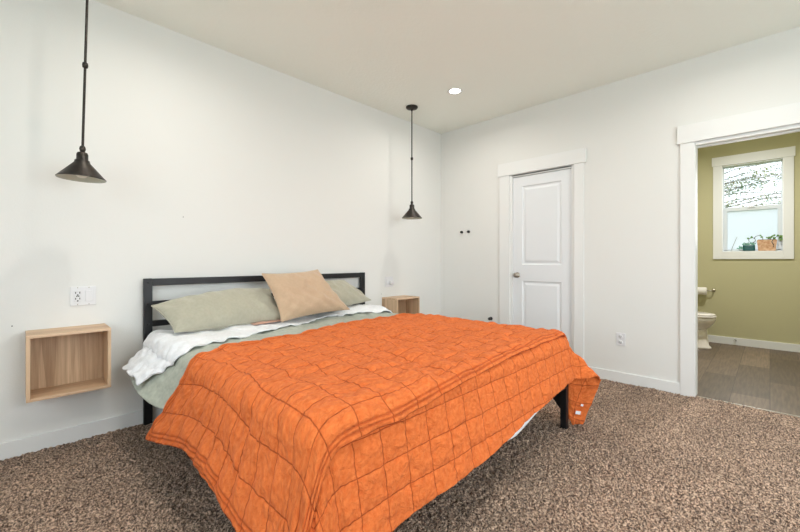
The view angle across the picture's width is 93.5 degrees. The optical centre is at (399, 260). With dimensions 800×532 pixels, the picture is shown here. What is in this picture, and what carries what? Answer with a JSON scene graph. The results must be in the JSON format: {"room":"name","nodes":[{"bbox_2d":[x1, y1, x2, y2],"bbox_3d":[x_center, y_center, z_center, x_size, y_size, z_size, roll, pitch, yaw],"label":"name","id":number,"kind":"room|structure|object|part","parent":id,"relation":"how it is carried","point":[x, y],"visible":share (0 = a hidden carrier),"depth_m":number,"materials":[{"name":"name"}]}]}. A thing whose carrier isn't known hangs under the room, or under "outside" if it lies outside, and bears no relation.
{"room":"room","nodes":[
{"label":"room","id":0,"kind":"room"},
{"bbox_2d":[0,0,440,442],"bbox_3d":[-1.283,-0.246,3.093,0.100,2.793,5.310,0,0,45],"label":"wall","id":1,"kind":"structure","parent":0,"point":[213,161],"depth_m":2.63,"materials":[{"name":"white paint"}]},
{"bbox_2d":[25,323,110,402],"bbox_3d":[-1.932,0.575,2.196,0.234,0.354,0.360,0,0,45],"label":"nightstand","id":2,"kind":"object","parent":1,"relation":"attached to","point":[61,361],"visible":1,"depth_m":2.22,"materials":[{"name":"brown wood"}]},
{"bbox_2d":[0,407,162,460],"bbox_3d":[-1.249,1.059,3.046,0.014,0.102,5.090,0,0,45],"label":"baseboard","id":3,"kind":"structure","parent":1,"relation":"attached to","point":[10,449],"depth_m":2.28,"materials":[{"name":"white paint"}]},
{"bbox_2d":[70,286,95,305],"bbox_3d":[-1.959,0.215,2.326,0.013,0.117,0.124,0,0,45],"label":"wall outlet plate","id":4,"kind":"object","parent":1,"relation":"attached to","point":[81,295],"visible":1,"depth_m":2.32,"materials":[{"name":"white plastic"}]},
{"bbox_2d":[74,290,80,301],"bbox_3d":[-1.976,0.215,2.305,0.005,0.069,0.034,0,0,45],"label":"receptacle","id":5,"kind":"object","parent":4,"relation":"attached to","point":[77,293],"depth_m":2.30,"materials":[{"name":"grey plastic"}]},
{"bbox_2d":[85,290,92,300],"bbox_3d":[-1.938,0.215,2.343,0.006,0.069,0.034,0,0,45],"label":"rocker switch","id":6,"kind":"object","parent":4,"relation":"attached to","point":[88,293],"depth_m":2.34,"materials":[{"name":"white plastic"}]},
{"bbox_2d":[385,277,393,286],"bbox_3d":[-0.111,0.233,4.185,0.040,0.115,0.120,0,0,45],"label":"wall outlet plate","id":7,"kind":"object","parent":1,"relation":"attached to","point":[389,282],"visible":1,"depth_m":4.18,"materials":[{"name":"white plastic"}]},
{"bbox_2d":[382,295,419,313],"bbox_3d":[0.011,0.575,4.170,0.234,0.354,0.360,0,0,45],"label":"nightstand","id":8,"kind":"object","parent":1,"relation":"attached to","point":[403,303],"visible":0.48,"depth_m":4.21,"materials":[{"name":"brown wood"}]},
{"bbox_2d":[0,342,799,531],"bbox_3d":[1.497,1.119,2.294,4.985,0.062,7.870,0,0,45],"label":"floor","id":9,"kind":"structure","parent":0,"point":[641,459],"depth_m":1.93,"materials":[{"name":"brown carpet"}]},
{"bbox_2d":[143,272,567,429],"bbox_3d":[-0.311,0.609,2.504,2.065,0.982,1.953,0,0,45],"label":"frame","id":10,"kind":"object","parent":9,"relation":"on","point":[561,399],"visible":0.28,"depth_m":2.55,"materials":[{"name":"black metal"}]},
{"bbox_3d":[-1.703,0.609,2.539,0.030,0.982,0.050,0,0,45],"label":"headboard post","id":11,"kind":"part","parent":10,"relation":"part of","materials":[{"name":"black metal"}]},
{"bbox_3d":[-1.046,0.144,3.207,0.030,0.048,1.825,0,0,45],"label":"rail","id":12,"kind":"part","parent":10,"relation":"part of","materials":[{"name":"black metal"}]},
{"bbox_3d":[-1.047,0.425,3.208,0.020,0.040,1.825,0,0,45],"label":"headboard rail","id":13,"kind":"part","parent":10,"relation":"part of","materials":[{"name":"black metal"}]},
{"bbox_3d":[-1.047,0.288,3.208,0.020,0.033,1.825,0,0,45],"label":"headboard rail","id":14,"kind":"part","parent":10,"relation":"part of","materials":[{"name":"black metal"}]},
{"bbox_3d":[-0.388,0.609,3.876,0.030,0.982,0.050,0,0,45],"label":"headboard post","id":15,"kind":"part","parent":10,"relation":"part of","materials":[{"name":"black metal"}]},
{"bbox_2d":[145,313,600,531],"bbox_3d":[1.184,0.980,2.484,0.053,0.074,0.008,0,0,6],"label":"quilt","id":16,"kind":"object","parent":10,"relation":"on","point":[356,425],"visible":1,"depth_m":1.44,"materials":[{"name":"orange fabric"}]},
{"bbox_3d":[1.082,0.930,2.475,0.040,0.340,0.040,0,0,45],"label":"leg","id":17,"kind":"part","parent":10,"relation":"part of","materials":[{"name":"black metal"}]},
{"bbox_2d":[698,311,716,348],"bbox_3d":[3.680,0.708,4.936,0.736,0.785,0.440,0,0,45],"label":"toilet","id":18,"kind":"object","parent":9,"relation":"on","point":[706,320],"visible":0.21,"depth_m":4.70,"materials":[{"name":"white ceramic"}]},
{"bbox_3d":[3.767,0.670,4.851,0.476,0.026,0.364,0,0,45],"label":"lid","id":19,"kind":"part","parent":18,"relation":"part of","materials":[{"name":"white ceramic"}]},
{"bbox_3d":[3.740,0.795,4.878,0.560,0.180,0.370,0,0,45],"label":"bowl","id":20,"kind":"part","parent":18,"relation":"part of","materials":[{"name":"white ceramic"}]},
{"bbox_3d":[3.770,0.695,4.848,0.484,0.017,0.376,0,0,45],"label":"seat","id":21,"kind":"part","parent":18,"relation":"part of","materials":[{"name":"white ceramic"}]},
{"bbox_2d":[95,0,799,133],"bbox_3d":[0.529,-1.693,1.310,5.184,0.100,5.310,0,0,45],"label":"ceiling","id":22,"kind":"structure","parent":0,"point":[505,57],"depth_m":2.80,"materials":[{"name":"white paint"}]},
{"bbox_2d":[55,0,106,182],"bbox_3d":[-1.755,-1.049,2.095,0.218,1.188,0.218,0,-1,45],"label":"pendant lamp","id":23,"kind":"object","parent":22,"relation":"hanging from","point":[80,170],"visible":1,"depth_m":2.08,"materials":[{"name":"brown metal"}]},
{"bbox_3d":[-1.764,-0.530,2.086,0.218,0.150,0.218,0,-1,45],"label":"lamp shade","id":24,"kind":"part","parent":23,"relation":"part of","materials":[{"name":"brown metal"}]},
{"bbox_3d":[-1.754,-1.125,2.096,0.012,0.980,0.012,0,-1,45],"label":"rod","id":25,"kind":"part","parent":23,"relation":"part of","materials":[{"name":"brown metal"}]},
{"bbox_2d":[402,104,421,218],"bbox_3d":[0.127,-1.049,4.007,0.218,1.188,0.218,0,0,45],"label":"pendant lamp","id":26,"kind":"object","parent":22,"relation":"hanging from","point":[411,213],"visible":1,"depth_m":3.99,"materials":[{"name":"brown metal"}]},
{"bbox_3d":[0.127,-1.125,4.007,0.012,0.980,0.012,0,0,45],"label":"rod","id":27,"kind":"part","parent":26,"relation":"part of","materials":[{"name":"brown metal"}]},
{"bbox_3d":[0.127,-0.530,4.007,0.218,0.150,0.218,0,0,45],"label":"lamp shade","id":28,"kind":"part","parent":26,"relation":"part of","materials":[{"name":"brown metal"}]},
{"bbox_2d":[447,88,462,94],"bbox_3d":[0.531,-1.640,3.634,0.144,0.006,0.144,0,0,45],"label":"recessed light","id":29,"kind":"object","parent":22,"relation":"in","point":[453,91],"visible":1,"depth_m":3.64,"materials":[{"name":"white paint"}]},
{"bbox_2d":[441,26,799,382],"bbox_3d":[2.385,-0.246,3.125,5.084,2.793,0.120,0,0,45],"label":"wall","id":30,"kind":"structure","parent":0,"point":[627,127],"depth_m":3.41,"materials":[{"name":"white paint"}]},
{"bbox_2d":[498,147,586,358],"bbox_3d":[1.489,0.010,3.979,0.944,2.200,0.159,0,0,45],"label":"door","id":31,"kind":"structure","parent":30,"relation":"in","point":[542,212],"depth_m":3.93,"materials":[{"name":"white paint"}]},
{"bbox_3d":[1.273,0.154,4.118,0.060,0.060,0.055,0,0,45],"label":"knob","id":32,"kind":"part","parent":31,"relation":"part of","materials":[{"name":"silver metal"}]},
{"bbox_3d":[1.494,0.085,3.964,0.632,2.007,0.035,0,0,45],"label":"panel","id":33,"kind":"part","parent":31,"relation":"part of","materials":[{"name":"white paint"}]},
{"bbox_2d":[616,332,624,345],"bbox_3d":[2.002,0.710,3.410,0.074,0.114,0.010,0,0,45],"label":"wall outlet plate","id":34,"kind":"object","parent":30,"relation":"attached to","point":[620,337],"visible":1,"depth_m":3.41,"materials":[{"name":"white plastic"}]},
{"bbox_2d":[588,366,679,393],"bbox_3d":[2.307,1.059,3.107,4.970,0.102,0.014,0,0,45],"label":"baseboard","id":35,"kind":"structure","parent":30,"relation":"attached to","point":[663,385],"depth_m":3.31,"materials":[{"name":"white paint"}]},
{"bbox_2d":[677,102,799,396],"bbox_3d":[2.707,0.001,2.792,1.037,2.218,0.150,0,0,45],"label":"trim","id":36,"kind":"structure","parent":30,"relation":"attached to","point":[688,135],"depth_m":3.04,"materials":[{"name":"white paint"}]},
{"bbox_2d":[696,396,799,417],"bbox_3d":[2.681,1.099,2.779,0.797,0.010,0.018,0,0,45],"label":"trim","id":37,"kind":"structure","parent":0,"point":[696,396],"depth_m":2.76,"materials":[{"name":"beige metal"}]},
{"bbox_2d":[698,132,799,344],"bbox_3d":[4.578,-0.246,4.881,2.720,2.793,0.140,0,0,45],"label":"wall","id":38,"kind":"structure","parent":0,"point":[755,299],"depth_m":4.86,"materials":[{"name":"green paint"}]},
{"bbox_2d":[712,146,795,258],"bbox_3d":[4.553,-0.709,4.871,0.782,1.367,0.148,0,0,45],"label":"window","id":39,"kind":"structure","parent":38,"relation":"in","point":[742,223],"depth_m":4.86,"materials":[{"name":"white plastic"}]},
{"bbox_2d":[737,242,755,250],"bbox_3d":[4.510,-0.188,4.897,0.186,0.120,0.060,0,0,45],"label":"succulent","id":40,"kind":"object","parent":39,"relation":"on","point":[747,247],"visible":0.99,"depth_m":4.87,"materials":[{"name":"teal ceramic"}]},
{"bbox_3d":[4.585,-0.425,4.902,0.542,0.577,0.040,0,0,45],"label":"sash","id":41,"kind":"part","parent":39,"relation":"part of","materials":[{"name":"white plastic"}]},
{"bbox_3d":[4.583,-0.409,4.900,0.482,0.509,0.004,0,0,45],"label":"pane","id":42,"kind":"part","parent":39,"relation":"part of","materials":[{"name":"clear glass"}]},
{"bbox_2d":[747,234,782,250],"bbox_3d":[4.632,-0.232,4.768,0.341,0.207,0.077,0,0,45],"label":"potted plant","id":43,"kind":"object","parent":39,"relation":"on","point":[768,244],"visible":1,"depth_m":4.74,"materials":[{"name":"green plant"}]},
{"bbox_2d":[743,245,754,250],"bbox_3d":[4.528,-0.168,4.880,0.120,0.078,0.060,0,0,45],"label":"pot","id":44,"kind":"object","parent":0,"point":[745,247],"depth_m":4.86,"materials":[{"name":"teal ceramic"}]},
{"bbox_2d":[708,335,799,351],"bbox_3d":[3.596,1.059,3.883,2.520,0.102,2.660,0,0,45],"label":"baseboard","id":45,"kind":"structure","parent":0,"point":[711,338],"depth_m":4.80,"materials":[{"name":"white paint"}]},
{"label":"outside","id":46,"kind":"structure","parent":0,"visible":0},
{"bbox_3d":[3.507,1.650,3.564,60.000,0.100,70.000,0,0,45],"label":"ground","id":47,"kind":"structure","parent":46,"visible":0},
{"bbox_2d":[724,162,780,207],"bbox_3d":[7.305,-1.350,8.887,6.066,5.904,5.659,0,0,45],"label":"tree","id":48,"kind":"object","parent":47,"relation":"on","point":[754,176],"visible":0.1,"depth_m":8.40,"materials":[{"name":"plant"}]},
{"bbox_3d":[-0.301,0.627,2.478,2.025,0.241,1.890,0,0,45],"label":"mattress","id":49,"kind":"object","parent":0,"visible":0},
{"bbox_2d":[130,311,397,408],"bbox_3d":[-0.355,0.621,2.584,1.734,0.330,2.293,0,0,45],"label":"blanket","id":50,"kind":"object","parent":49,"relation":"on","point":[157,389],"visible":0.09,"depth_m":2.05,"materials":[{"name":"green fabric"}]},
{"bbox_2d":[122,304,536,439],"bbox_3d":[-0.255,0.633,2.461,2.061,0.442,2.278,0,0,45],"label":"sheet","id":51,"kind":"object","parent":49,"relation":"on","point":[161,349],"visible":0.4,"depth_m":2.28,"materials":[{"name":"white fabric"}]},
{"bbox_2d":[151,288,280,332],"bbox_3d":[-1.220,0.335,2.637,0.277,0.272,0.846,0,0,39],"label":"pillow","id":52,"kind":"object","parent":51,"relation":"on","point":[212,310],"visible":0.91,"depth_m":2.53,"materials":[{"name":"green fabric"}]},
{"bbox_2d":[251,320,280,324],"bbox_3d":[-1.030,0.445,2.824,0.297,0.021,0.267,0,0,45],"label":"pillowcase","id":53,"kind":"object","parent":51,"relation":"on","point":[271,321],"visible":0.3,"depth_m":2.71,"materials":[{"name":"pink fabric"}]},
{"bbox_2d":[262,269,349,321],"bbox_3d":[-0.732,0.258,3.026,0.248,0.370,0.717,0,0,45],"label":"cushion","id":54,"kind":"object","parent":51,"relation":"on","point":[298,294],"visible":1,"depth_m":2.90,"materials":[{"name":"beige fabric"}]},
{"bbox_2d":[312,280,370,314],"bbox_3d":[-0.615,0.305,3.414,0.300,0.258,0.852,0,0,34],"label":"pillow","id":55,"kind":"object","parent":51,"relation":"on","point":[348,294],"visible":0.38,"depth_m":3.44,"materials":[{"name":"green fabric"}]},
{"bbox_3d":[4.160,0.400,5.142,0.237,0.044,0.075,0,0,45],"label":"paper holder","id":56,"kind":"object","parent":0,"visible":0},
{"bbox_2d":[698,287,706,294],"bbox_3d":[4.123,0.408,5.135,0.105,0.100,0.100,0,0,45],"label":"toilet paper roll","id":57,"kind":"object","parent":56,"relation":"on","point":[701,290],"visible":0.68,"depth_m":5.10,"materials":[{"name":"white paper"}]}
]}

